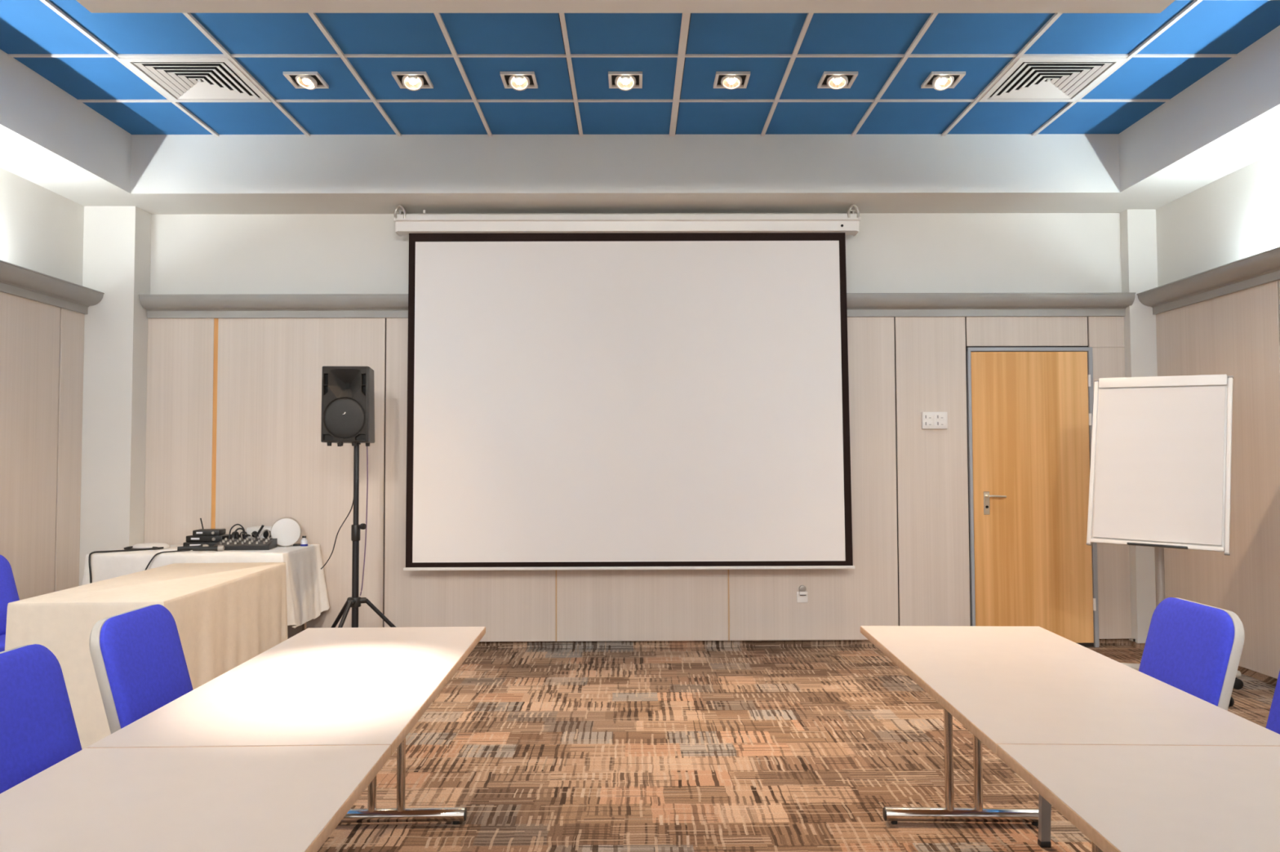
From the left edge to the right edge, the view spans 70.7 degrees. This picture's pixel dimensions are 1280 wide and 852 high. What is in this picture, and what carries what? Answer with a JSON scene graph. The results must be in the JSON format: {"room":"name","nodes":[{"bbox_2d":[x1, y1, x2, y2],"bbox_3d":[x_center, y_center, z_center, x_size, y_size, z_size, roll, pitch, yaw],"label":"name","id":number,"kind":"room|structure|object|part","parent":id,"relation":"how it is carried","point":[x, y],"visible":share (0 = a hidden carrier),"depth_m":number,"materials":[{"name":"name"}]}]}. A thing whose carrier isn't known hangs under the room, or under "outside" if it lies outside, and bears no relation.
{"room":"conference room","nodes":[
{"label":"conference room","id":0,"kind":"room"},
{"bbox_2d":[0,167,84,599],"bbox_3d":[-3.891,-0.408,2.172,0.220,3.529,8.764,0,-2,0],"label":"wall","id":1,"kind":"structure","parent":0,"point":[42,345],"depth_m":5.72,"materials":[{"name":"paint"}]},
{"bbox_3d":[-3.808,0.336,5.287,0.014,2.284,1.194,0,-2,0],"label":"wall panel","id":2,"kind":"part","parent":1,"relation":"part of","materials":[{"name":"brown wood"}]},
{"bbox_2d":[0,259,104,314],"bbox_3d":[-3.721,-1.004,2.004,0.144,0.147,8.378,0,-2,0],"label":"crown molding","id":3,"kind":"structure","parent":1,"relation":"attached to","point":[15,280],"depth_m":5.66,"materials":[{"name":"grey paint"}]},
{"bbox_3d":[-3.813,0.364,6.019,0.014,2.284,0.250,0,-2,0],"label":"wall panel","id":4,"kind":"part","parent":1,"relation":"part of","materials":[{"name":"brown wood"}]},
{"bbox_2d":[79,206,1157,643],"bbox_3d":[-0.088,-0.228,6.385,7.644,3.585,0.384,0,-2,0],"label":"wall","id":5,"kind":"structure","parent":0,"point":[216,421],"depth_m":6.35,"materials":[{"name":"paint"}]},
{"bbox_3d":[-3.243,0.375,6.339,0.465,2.284,0.014,0,-2,0],"label":"wall panel","id":6,"kind":"part","parent":5,"relation":"part of","materials":[{"name":"brown wood"}]},
{"bbox_3d":[-2.391,0.373,6.345,1.178,2.284,0.014,0,-2,0],"label":"wall panel","id":7,"kind":"part","parent":5,"relation":"part of","materials":[{"name":"brown wood"}]},
{"bbox_3d":[-1.194,0.369,6.353,1.198,2.284,0.014,0,-2,0],"label":"wall panel","id":8,"kind":"part","parent":5,"relation":"part of","materials":[{"name":"brown wood"}]},
{"bbox_2d":[393,204,861,570],"bbox_3d":[-0.085,-0.269,6.254,3.206,2.508,0.262,0,-2,0],"label":"projection screen","id":9,"kind":"object","parent":5,"relation":"attached to","point":[586,391],"visible":1,"depth_m":6.21,"materials":[{"name":"white fabric"}]},
{"bbox_2d":[138,292,1135,318],"bbox_3d":[-0.006,-0.847,6.342,6.937,0.147,0.144,0,-2,0],"label":"crown molding","id":10,"kind":"structure","parent":5,"relation":"attached to","point":[1060,304],"depth_m":6.32,"materials":[{"name":"grey paint"}]},
{"bbox_3d":[0.015,0.365,6.362,1.200,2.284,0.014,0,-2,0],"label":"wall panel","id":11,"kind":"part","parent":5,"relation":"part of","materials":[{"name":"brown wood"}]},
{"bbox_2d":[796,585,808,602],"bbox_3d":[1.139,1.177,6.313,0.076,0.122,0.036,0,-2,0],"label":"wall socket","id":12,"kind":"object","parent":5,"relation":"attached to","point":[802,596],"visible":1,"depth_m":6.32,"materials":[{"name":"white plastic"}]},
{"bbox_2d":[474,639,1145,648],"bbox_3d":[0.129,1.532,6.328,7.201,0.062,0.124,0,-2,0],"label":"baseboard","id":13,"kind":"structure","parent":5,"relation":"attached to","point":[828,643],"depth_m":6.36,"materials":[{"name":"wood"}]},
{"bbox_3d":[1.218,0.362,6.370,1.186,2.284,0.014,0,-2,0],"label":"wall panel","id":14,"kind":"part","parent":5,"relation":"part of","materials":[{"name":"brown wood"}]},
{"bbox_3d":[2.069,0.359,6.377,0.498,2.284,0.014,0,-2,0],"label":"wall panel","id":15,"kind":"part","parent":5,"relation":"part of","materials":[{"name":"brown wood"}]},
{"bbox_2d":[921,412,947,429],"bbox_3d":[2.081,-0.039,6.369,0.178,0.120,0.032,0,-2,0],"label":"switch panel","id":16,"kind":"object","parent":5,"relation":"attached to","point":[930,420],"visible":1,"depth_m":6.36,"materials":[{"name":"white plastic"}]},
{"bbox_3d":[2.755,-0.676,6.422,0.863,0.215,0.014,0,-2,0],"label":"wall panel","id":17,"kind":"part","parent":5,"relation":"part of","materials":[{"name":"brown wood"}]},
{"bbox_2d":[966,346,1099,647],"bbox_3d":[2.771,0.497,6.346,0.887,2.114,0.085,0,-2,0],"label":"door","id":18,"kind":"structure","parent":5,"relation":"in","point":[1030,409],"depth_m":6.37,"materials":[{"name":"brown wood"}]},
{"bbox_3d":[2.443,0.544,6.355,0.042,0.163,0.009,0,-2,0],"label":"handle plate","id":19,"kind":"part","parent":18,"relation":"part of","materials":[{"name":"silver metal"}]},
{"bbox_3d":[2.498,0.493,6.329,0.129,0.022,0.053,0,-2,0],"label":"handle lever","id":20,"kind":"part","parent":18,"relation":"part of","materials":[{"name":"silver metal"}]},
{"bbox_3d":[3.322,-0.673,6.426,0.254,0.226,0.014,0,-2,0],"label":"wall panel","id":21,"kind":"part","parent":5,"relation":"part of","materials":[{"name":"brown wood"}]},
{"bbox_3d":[3.334,0.469,6.381,0.239,2.058,0.014,0,-2,0],"label":"wall panel","id":22,"kind":"part","parent":5,"relation":"part of","materials":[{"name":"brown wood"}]},
{"bbox_2d":[0,0,1279,214],"bbox_3d":[-0.064,-1.928,2.208,7.544,0.487,8.664,0,-2,0],"label":"ceiling","id":23,"kind":"structure","parent":0,"point":[1193,101],"depth_m":5.38,"materials":[{"name":"paint"}]},
{"bbox_2d":[119,57,271,102],"bbox_3d":[-2.482,-1.948,5.082,0.576,0.016,0.576,0,-2,0],"label":"ceiling vent","id":24,"kind":"object","parent":23,"relation":"in","point":[181,79],"visible":1,"depth_m":5.05,"materials":[{"name":"white metal"}]},
{"bbox_2d":[283,71,328,89],"bbox_3d":[-1.882,-1.944,5.086,0.190,0.058,0.190,0,-2,0],"label":"recessed light","id":25,"kind":"object","parent":23,"relation":"in","point":[310,80],"visible":1,"depth_m":5.07,"materials":[{"name":"silver metal"}]},
{"bbox_3d":[-1.882,-1.944,5.086,0.043,0.026,0.042,0,-2,0],"label":"bulb","id":26,"kind":"part","parent":25,"relation":"part of","materials":[{"name":"beige glass"}]},
{"bbox_2d":[391,71,433,90],"bbox_3d":[-1.282,-1.946,5.090,0.190,0.072,0.190,0,-2,0],"label":"recessed light","id":27,"kind":"object","parent":23,"relation":"in","point":[410,80],"visible":1,"depth_m":5.08,"materials":[{"name":"silver metal"}]},
{"bbox_3d":[-1.282,-1.946,5.090,0.044,0.029,0.039,0,-2,0],"label":"bulb","id":28,"kind":"part","parent":27,"relation":"part of","materials":[{"name":"beige glass"}]},
{"bbox_2d":[499,71,537,90],"bbox_3d":[-0.682,-1.948,5.094,0.190,0.071,0.190,0,-2,0],"label":"recessed light","id":29,"kind":"object","parent":23,"relation":"in","point":[516,80],"visible":1,"depth_m":5.08,"materials":[{"name":"silver metal"}]},
{"bbox_3d":[-0.682,-1.948,5.094,0.044,0.029,0.039,0,-2,0],"label":"bulb","id":30,"kind":"part","parent":29,"relation":"part of","materials":[{"name":"beige glass"}]},
{"bbox_2d":[608,71,642,90],"bbox_3d":[-0.082,-1.950,5.098,0.190,0.071,0.190,0,-2,0],"label":"recessed light","id":31,"kind":"object","parent":23,"relation":"in","point":[622,80],"visible":1,"depth_m":5.09,"materials":[{"name":"silver metal"}]},
{"bbox_3d":[-0.082,-1.949,5.098,0.044,0.029,0.039,0,-2,0],"label":"bulb","id":32,"kind":"part","parent":31,"relation":"part of","materials":[{"name":"beige glass"}]},
{"bbox_3d":[-0.031,-1.807,1.119,4.221,0.160,4.895,0,-2,0],"label":"dropped panel","id":33,"kind":"part","parent":23,"relation":"part of","materials":[{"name":"paint"}]},
{"bbox_2d":[713,71,750,89],"bbox_3d":[0.518,-1.951,5.103,0.190,0.052,0.190,0,-2,0],"label":"recessed light","id":34,"kind":"object","parent":23,"relation":"in","point":[731,80],"visible":1,"depth_m":5.09,"materials":[{"name":"silver metal"}]},
{"bbox_3d":[0.518,-1.951,5.103,0.044,0.024,0.042,0,-2,0],"label":"bulb","id":35,"kind":"part","parent":34,"relation":"part of","materials":[{"name":"beige glass"}]},
{"bbox_2d":[817,71,857,89],"bbox_3d":[1.118,-1.953,5.107,0.190,0.052,0.190,0,-2,0],"label":"recessed light","id":36,"kind":"object","parent":23,"relation":"in","point":[836,80],"visible":1,"depth_m":5.09,"materials":[{"name":"silver metal"}]},
{"bbox_3d":[1.118,-1.953,5.107,0.044,0.025,0.042,0,-2,0],"label":"bulb","id":37,"kind":"part","parent":36,"relation":"part of","materials":[{"name":"beige glass"}]},
{"bbox_2d":[920,71,965,90],"bbox_3d":[1.718,-1.955,5.111,0.190,0.071,0.190,0,-2,0],"label":"recessed light","id":38,"kind":"object","parent":23,"relation":"in","point":[937,80],"visible":1,"depth_m":5.10,"materials":[{"name":"silver metal"}]},
{"bbox_3d":[1.718,-1.955,5.111,0.044,0.029,0.039,0,-2,0],"label":"bulb","id":39,"kind":"part","parent":38,"relation":"part of","materials":[{"name":"beige glass"}]},
{"bbox_2d":[978,57,1126,102],"bbox_3d":[2.318,-1.962,5.116,0.576,0.016,0.576,0,-2,0],"label":"ceiling vent","id":40,"kind":"object","parent":23,"relation":"in","point":[1029,79],"visible":1,"depth_m":5.09,"materials":[{"name":"white metal"}]},
{"bbox_2d":[317,645,1275,851],"bbox_3d":[-0.052,1.448,2.077,7.644,0.100,8.664,0,-2,0],"label":"floor","id":41,"kind":"structure","parent":0,"point":[682,749],"depth_m":3.96,"materials":[{"name":"carpet"}]},
{"bbox_2d":[0,555,19,652],"bbox_3d":[-3.070,1.074,4.470,0.522,0.852,0.440,0,-2,0],"label":"chair","id":42,"kind":"object","parent":41,"relation":"on","point":[8,590],"visible":0.12,"depth_m":4.58,"materials":[{"name":"blue fabric"}]},
{"bbox_3d":[-3.024,1.067,4.471,0.430,0.056,0.440,0,-2,0],"label":"seat","id":43,"kind":"part","parent":42,"relation":"part of","materials":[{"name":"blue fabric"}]},
{"bbox_2d":[0,644,82,794],"bbox_3d":[-1.334,0.979,2.169,0.522,0.852,0.440,0,-2,0],"label":"chair","id":44,"kind":"object","parent":41,"relation":"on","point":[38,731],"visible":0.23,"depth_m":2.22,"materials":[{"name":"blue fabric"}]},
{"bbox_2d":[88,604,193,734],"bbox_3d":[-1.363,1.004,2.813,0.522,0.852,0.440,0,-2,0],"label":"chair","id":45,"kind":"object","parent":41,"relation":"on","point":[138,658],"visible":0.26,"depth_m":2.74,"materials":[{"name":"blue fabric"}]},
{"bbox_2d":[0,745,391,851],"bbox_3d":[-0.873,1.026,1.272,0.674,0.685,1.436,0,-2,-1],"label":"conference table","id":46,"kind":"object","parent":41,"relation":"on","point":[272,798],"visible":1,"depth_m":1.70,"materials":[{"name":"laminate"}]},
{"bbox_2d":[86,626,485,825],"bbox_3d":[-0.908,1.082,2.710,0.674,0.685,1.436,0,-2,-1],"label":"conference table","id":47,"kind":"object","parent":41,"relation":"on","point":[317,686],"visible":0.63,"depth_m":2.50,"materials":[{"name":"laminate"}]},
{"bbox_3d":[-0.974,1.105,3.286,0.031,0.605,0.031,0,-2,-1],"label":"leg","id":48,"kind":"part","parent":47,"relation":"part of","materials":[{"name":"silver metal"}]},
{"bbox_3d":[-0.870,1.105,3.288,0.031,0.605,0.031,0,-2,-1],"label":"leg","id":49,"kind":"part","parent":47,"relation":"part of","materials":[{"name":"silver metal"}]},
{"bbox_2d":[302,622,306,631],"bbox_3d":[-2.839,1.187,5.934,1.207,0.739,0.652,0,-2,0],"label":"folding table","id":50,"kind":"object","parent":41,"relation":"on","point":[304,625],"visible":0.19,"depth_m":6.18,"materials":[{"name":"laminate"}]},
{"bbox_2d":[82,544,329,628],"bbox_3d":[-2.802,1.059,5.905,1.304,0.497,0.768,0,-2,0],"label":"tablecloth","id":51,"kind":"object","parent":50,"relation":"on","point":[307,597],"visible":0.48,"depth_m":5.68,"materials":[{"name":"white fabric"}]},
{"bbox_2d":[88,546,163,583],"bbox_3d":[-3.335,0.947,5.777,0.206,0.320,0.472,-1,-3,29],"label":"cable","id":52,"kind":"object","parent":51,"relation":"on","point":[126,548],"visible":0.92,"depth_m":5.77,"materials":[{"name":"black rubber"}]},
{"bbox_2d":[132,542,169,548],"bbox_3d":[-3.255,0.798,6.001,0.240,0.034,0.181,0,-2,0],"label":"router","id":53,"kind":"object","parent":51,"relation":"on","point":[146,545],"visible":0.91,"depth_m":5.95,"materials":[{"name":"white plastic"}]},
{"bbox_2d":[144,549,191,570],"bbox_3d":[-2.969,0.917,5.639,0.298,0.267,0.023,2,-3,-45],"label":"cable","id":54,"kind":"object","parent":51,"relation":"on","point":[155,555],"visible":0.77,"depth_m":5.62,"materials":[{"name":"black rubber"}]},
{"bbox_2d":[177,544,208,551],"bbox_3d":[-2.871,0.785,5.800,0.186,0.041,0.040,1,-2,-26],"label":"microphone","id":55,"kind":"object","parent":51,"relation":"on","point":[184,548],"visible":0.48,"depth_m":5.78,"materials":[{"name":"black plastic"}]},
{"bbox_3d":[-2.889,0.784,5.791,0.146,0.038,0.037,1,-2,-26],"label":"handle","id":56,"kind":"part","parent":55,"relation":"part of","materials":[{"name":"black plastic"}]},
{"bbox_2d":[182,542,217,546],"bbox_3d":[-2.885,0.796,6.069,0.300,0.040,0.190,0,-2,-5],"label":"receiver","id":57,"kind":"object","parent":51,"relation":"on","point":[186,544],"visible":0.2,"depth_m":5.98,"materials":[{"name":"black plastic"}]},
{"bbox_2d":[186,534,231,542],"bbox_3d":[-2.901,0.756,6.080,0.250,0.040,0.170,0,-2,2],"label":"receiver","id":58,"kind":"object","parent":57,"relation":"on","point":[190,538],"visible":0.77,"depth_m":6.01,"materials":[{"name":"black plastic"}]},
{"bbox_2d":[192,518,226,536],"bbox_3d":[-2.911,0.680,6.093,0.170,0.112,0.150,0,-2,-7],"label":"receiver","id":59,"kind":"object","parent":58,"relation":"on","point":[202,531],"visible":1,"depth_m":6.04,"materials":[{"name":"black plastic"}]},
{"bbox_2d":[217,550,259,551],"bbox_3d":[-2.579,0.803,5.793,0.240,0.003,0.075,0,-2,0],"label":"paper sheets","id":60,"kind":"object","parent":51,"relation":"on","point":[224,550],"visible":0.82,"depth_m":5.76,"materials":[{"name":"white paper"}]},
{"bbox_2d":[192,545,224,551],"bbox_3d":[-2.751,0.783,5.755,0.186,0.041,0.040,0,-2,-15],"label":"microphone","id":61,"kind":"object","parent":60,"relation":"on","point":[219,548],"visible":1,"depth_m":5.75,"materials":[{"name":"black plastic"}]},
{"bbox_2d":[231,528,247,538],"bbox_3d":[-2.709,0.753,6.096,0.092,0.128,0.084,0,-2,0],"label":"headphones","id":62,"kind":"object","parent":51,"relation":"on","point":[235,533],"visible":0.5,"depth_m":6.08,"materials":[{"name":"black plastic"}]},
{"bbox_2d":[231,531,239,538],"bbox_3d":[-2.737,0.755,6.096,0.028,0.084,0.084,0,-2,0],"label":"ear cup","id":63,"kind":"object","parent":62,"relation":"on","point":[233,535],"depth_m":6.07,"materials":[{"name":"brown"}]},
{"bbox_2d":[239,531,247,538],"bbox_3d":[-2.681,0.755,6.097,0.028,0.084,0.084,0,-2,0],"label":"ear cup","id":64,"kind":"object","parent":62,"relation":"on","point":[242,531],"depth_m":6.07,"materials":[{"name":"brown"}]},
{"bbox_2d":[213,533,277,550],"bbox_3d":[-2.601,0.760,5.949,0.350,0.101,0.214,0,-2,-7],"label":"mixer","id":65,"kind":"object","parent":51,"relation":"on","point":[255,544],"visible":1,"depth_m":5.91,"materials":[{"name":"black plastic"}]},
{"bbox_2d":[228,524,244,538],"bbox_3d":[-2.686,0.712,6.022,0.126,0.116,0.036,-1,-2,10],"label":"cable","id":66,"kind":"object","parent":65,"relation":"attached to","point":[241,526],"visible":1,"depth_m":6.03,"materials":[{"name":"black rubber"}]},
{"bbox_3d":[-2.600,0.766,5.941,0.320,0.032,0.174,0,-2,-7],"label":"control panel","id":67,"kind":"part","parent":65,"relation":"part of","materials":[{"name":"grey metal"}]},
{"bbox_2d":[257,528,270,538],"bbox_3d":[-2.504,0.720,6.012,0.077,0.063,0.034,-1,-2,16],"label":"cable","id":68,"kind":"object","parent":65,"relation":"on","point":[268,537],"visible":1,"depth_m":6.01,"materials":[{"name":"white plastic"}]},
{"bbox_2d":[246,525,271,538],"bbox_3d":[-2.562,0.756,6.184,0.220,0.128,0.176,0,-2,4],"label":"projector","id":69,"kind":"object","parent":51,"relation":"on","point":[254,530],"visible":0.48,"depth_m":6.12,"materials":[{"name":"white plastic"}]},
{"bbox_2d":[254,524,264,537],"bbox_3d":[-2.585,0.741,6.078,0.102,0.149,0.040,0,-2,0],"label":"stick","id":70,"kind":"object","parent":51,"relation":"on","point":[262,526],"visible":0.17,"depth_m":6.07,"materials":[{"name":"black plastic"}]},
{"bbox_2d":[270,517,301,546],"bbox_3d":[-2.400,0.719,6.126,0.202,0.195,0.101,1,-2,-18],"label":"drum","id":71,"kind":"object","parent":51,"relation":"on","point":[287,531],"visible":0.95,"depth_m":6.08,"materials":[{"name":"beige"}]},
{"bbox_2d":[300,536,307,546],"bbox_3d":[-2.286,0.783,6.138,0.050,0.068,0.050,0,-2,0],"label":"bottle","id":72,"kind":"object","parent":51,"relation":"on","point":[304,541],"visible":1,"depth_m":6.12,"materials":[{"name":"white plastic"}]},
{"bbox_2d":[330,444,396,627],"bbox_3d":[-1.730,0.831,5.538,0.858,1.436,0.821,0,-2,0],"label":"speaker stand","id":73,"kind":"object","parent":41,"relation":"on","point":[354,602],"visible":0.73,"depth_m":5.61,"materials":[{"name":"black metal"}]},
{"bbox_2d":[320,499,353,569],"bbox_3d":[-1.947,0.671,5.860,0.048,0.564,0.538,2,-3,-41],"label":"cable","id":74,"kind":"object","parent":73,"relation":"hanging from","point":[353,500],"visible":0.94,"depth_m":5.92,"materials":[{"name":"black rubber"}]},
{"bbox_3d":[-1.976,1.310,5.771,0.426,0.452,0.025,-2,-3,40],"label":"leg","id":75,"kind":"part","parent":73,"relation":"part of","materials":[{"name":"black metal"}]},
{"bbox_3d":[-1.815,1.293,5.339,0.025,0.452,0.426,-1,-2,10],"label":"leg","id":76,"kind":"part","parent":73,"relation":"part of","materials":[{"name":"black metal"}]},
{"bbox_2d":[320,366,374,446],"bbox_3d":[-1.822,-0.118,5.685,0.291,0.492,0.312,0,-2,-2],"label":"loudspeaker","id":77,"kind":"object","parent":73,"relation":"on","point":[348,393],"visible":1,"depth_m":5.55,"materials":[{"name":"black plastic"}]},
{"bbox_2d":[324,399,364,437],"bbox_3d":[-1.816,-0.048,5.538,0.240,0.240,0.014,0,-2,-2],"label":"grille","id":78,"kind":"object","parent":77,"relation":"attached to","point":[344,418],"depth_m":5.53,"materials":[{"name":"black plastic"}]},
{"bbox_2d":[360,446,368,595],"bbox_3d":[-1.737,0.588,5.683,0.020,0.952,0.062,-1,-3,29],"label":"cable","id":79,"kind":"object","parent":77,"relation":"hanging from","point":[366,446],"visible":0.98,"depth_m":5.71,"materials":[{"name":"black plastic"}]},
{"bbox_3d":[-1.742,0.625,5.614,0.068,0.038,0.038,-1,-2,24],"label":"clamp knob","id":80,"kind":"part","parent":73,"relation":"part of","materials":[{"name":"black plastic"}]},
{"bbox_3d":[-1.522,1.306,5.694,0.426,0.452,0.025,1,-2,-20],"label":"leg","id":81,"kind":"part","parent":73,"relation":"part of","materials":[{"name":"black metal"}]},
{"bbox_2d":[860,626,1279,851],"bbox_3d":[1.153,1.075,2.697,0.674,0.685,1.436,0,-2,2],"label":"conference table","id":82,"kind":"object","parent":41,"relation":"on","point":[1006,685],"visible":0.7,"depth_m":2.52,"materials":[{"name":"laminate"}]},
{"bbox_3d":[1.121,1.098,3.276,0.031,0.605,0.031,0,-2,2],"label":"leg","id":83,"kind":"part","parent":82,"relation":"part of","materials":[{"name":"silver metal"}]},
{"bbox_3d":[1.224,1.097,3.273,0.031,0.605,0.031,0,-2,2],"label":"leg","id":84,"kind":"part","parent":82,"relation":"part of","materials":[{"name":"silver metal"}]},
{"bbox_3d":[1.082,1.053,2.122,0.031,0.605,0.031,0,-2,2],"label":"leg","id":85,"kind":"part","parent":82,"relation":"part of","materials":[{"name":"silver metal"}]},
{"bbox_2d":[996,744,1279,851],"bbox_3d":[1.105,1.019,1.260,0.674,0.685,1.436,0,-2,2],"label":"conference table","id":86,"kind":"object","parent":41,"relation":"on","point":[1122,798],"visible":1,"depth_m":1.72,"materials":[{"name":"laminate"}]},
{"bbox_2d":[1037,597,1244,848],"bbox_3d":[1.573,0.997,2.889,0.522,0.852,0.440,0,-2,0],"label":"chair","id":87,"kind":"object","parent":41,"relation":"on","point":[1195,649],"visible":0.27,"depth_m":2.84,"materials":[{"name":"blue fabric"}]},
{"bbox_3d":[1.384,1.226,3.079,0.047,0.388,0.024,0,-2,0],"label":"leg","id":88,"kind":"part","parent":87,"relation":"part of","materials":[{"name":"grey metal"}]},
{"bbox_3d":[1.739,0.769,2.900,0.130,0.396,0.399,0,-2,0],"label":"backrest","id":89,"kind":"part","parent":87,"relation":"part of","materials":[{"name":"blue fabric"}]},
{"bbox_2d":[1086,374,1243,706],"bbox_3d":[3.016,0.611,5.255,0.848,1.800,0.810,-1,-2,21],"label":"flip chart","id":90,"kind":"object","parent":41,"relation":"on","point":[1160,471],"visible":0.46,"depth_m":5.07,"materials":[{"name":"white plastic"}]},
{"bbox_3d":[2.664,0.209,5.302,0.025,0.957,0.233,-2,-3,44],"label":"rail","id":91,"kind":"part","parent":90,"relation":"part of","materials":[{"name":"white plastic"}]},
{"bbox_3d":[2.831,1.419,5.329,0.412,0.066,0.048,-2,-3,38],"label":"arm","id":92,"kind":"part","parent":90,"relation":"part of","materials":[{"name":"beige"}]},
{"bbox_2d":[1090,538,1223,551],"bbox_3d":[2.852,0.659,4.995,0.644,0.043,0.033,-2,-3,37],"label":"tray","id":93,"kind":"object","parent":90,"relation":"on","point":[1204,544],"depth_m":4.93,"materials":[{"name":"white plastic"}]},
{"bbox_2d":[1127,541,1187,549],"bbox_3d":[2.845,0.656,4.962,0.247,0.029,0.202,0,-2,0],"label":"tray","id":94,"kind":"object","parent":90,"relation":"on","point":[1169,544],"depth_m":4.95,"materials":[{"name":"white plastic"}]},
{"bbox_3d":[3.196,0.209,4.894,0.025,0.957,0.233,-2,-3,44],"label":"rail","id":95,"kind":"part","parent":90,"relation":"part of","materials":[{"name":"white plastic"}]},
{"bbox_3d":[3.232,1.412,5.181,0.412,0.066,0.048,0,-2,2],"label":"arm","id":96,"kind":"part","parent":90,"relation":"part of","materials":[{"name":"beige metal"}]},
{"bbox_2d":[1266,671,1279,734],"bbox_3d":[1.563,0.972,2.245,0.522,0.852,0.440,0,-2,0],"label":"chair","id":97,"kind":"object","parent":41,"relation":"on","point":[1273,720],"visible":0.02,"depth_m":2.42,"materials":[{"name":"blue fabric"}]},
{"bbox_2d":[1155,149,1279,679],"bbox_3d":[3.773,-0.431,2.227,0.220,3.529,8.764,0,-2,0],"label":"wall","id":98,"kind":"structure","parent":0,"point":[1235,216],"depth_m":5.48,"materials":[{"name":"paint"}]},
{"bbox_2d":[1136,246,1279,314],"bbox_3d":[3.602,-1.023,2.111,0.144,0.147,8.488,0,-2,0],"label":"crown molding","id":99,"kind":"structure","parent":98,"relation":"attached to","point":[1263,268],"depth_m":5.58,"materials":[{"name":"grey paint"}]},
{"bbox_2d":[1237,666,1277,685],"bbox_3d":[3.731,1.353,2.035,0.027,0.062,8.520,0,-2,0],"label":"baseboard","id":100,"kind":"structure","parent":98,"relation":"attached to","point":[1244,671],"depth_m":5.39,"materials":[{"name":"wood"}]},
{"bbox_3d":[3.656,0.281,4.502,0.014,2.284,1.197,0,-2,0],"label":"wall panel","id":101,"kind":"part","parent":98,"relation":"part of","materials":[{"name":"brown wood"}]},
{"bbox_3d":[-2.470,1.160,4.726,0.657,0.696,1.537,0,-2,-2],"label":"folding table","id":102,"kind":"object","parent":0,"visible":0},
{"bbox_2d":[4,562,288,749],"bbox_3d":[-2.469,1.147,4.725,0.731,0.682,1.610,0,-2,-2],"label":"tablecloth","id":103,"kind":"object","parent":102,"relation":"on","point":[225,615],"visible":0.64,"depth_m":4.32,"materials":[{"name":"beige fabric"}]}
]}

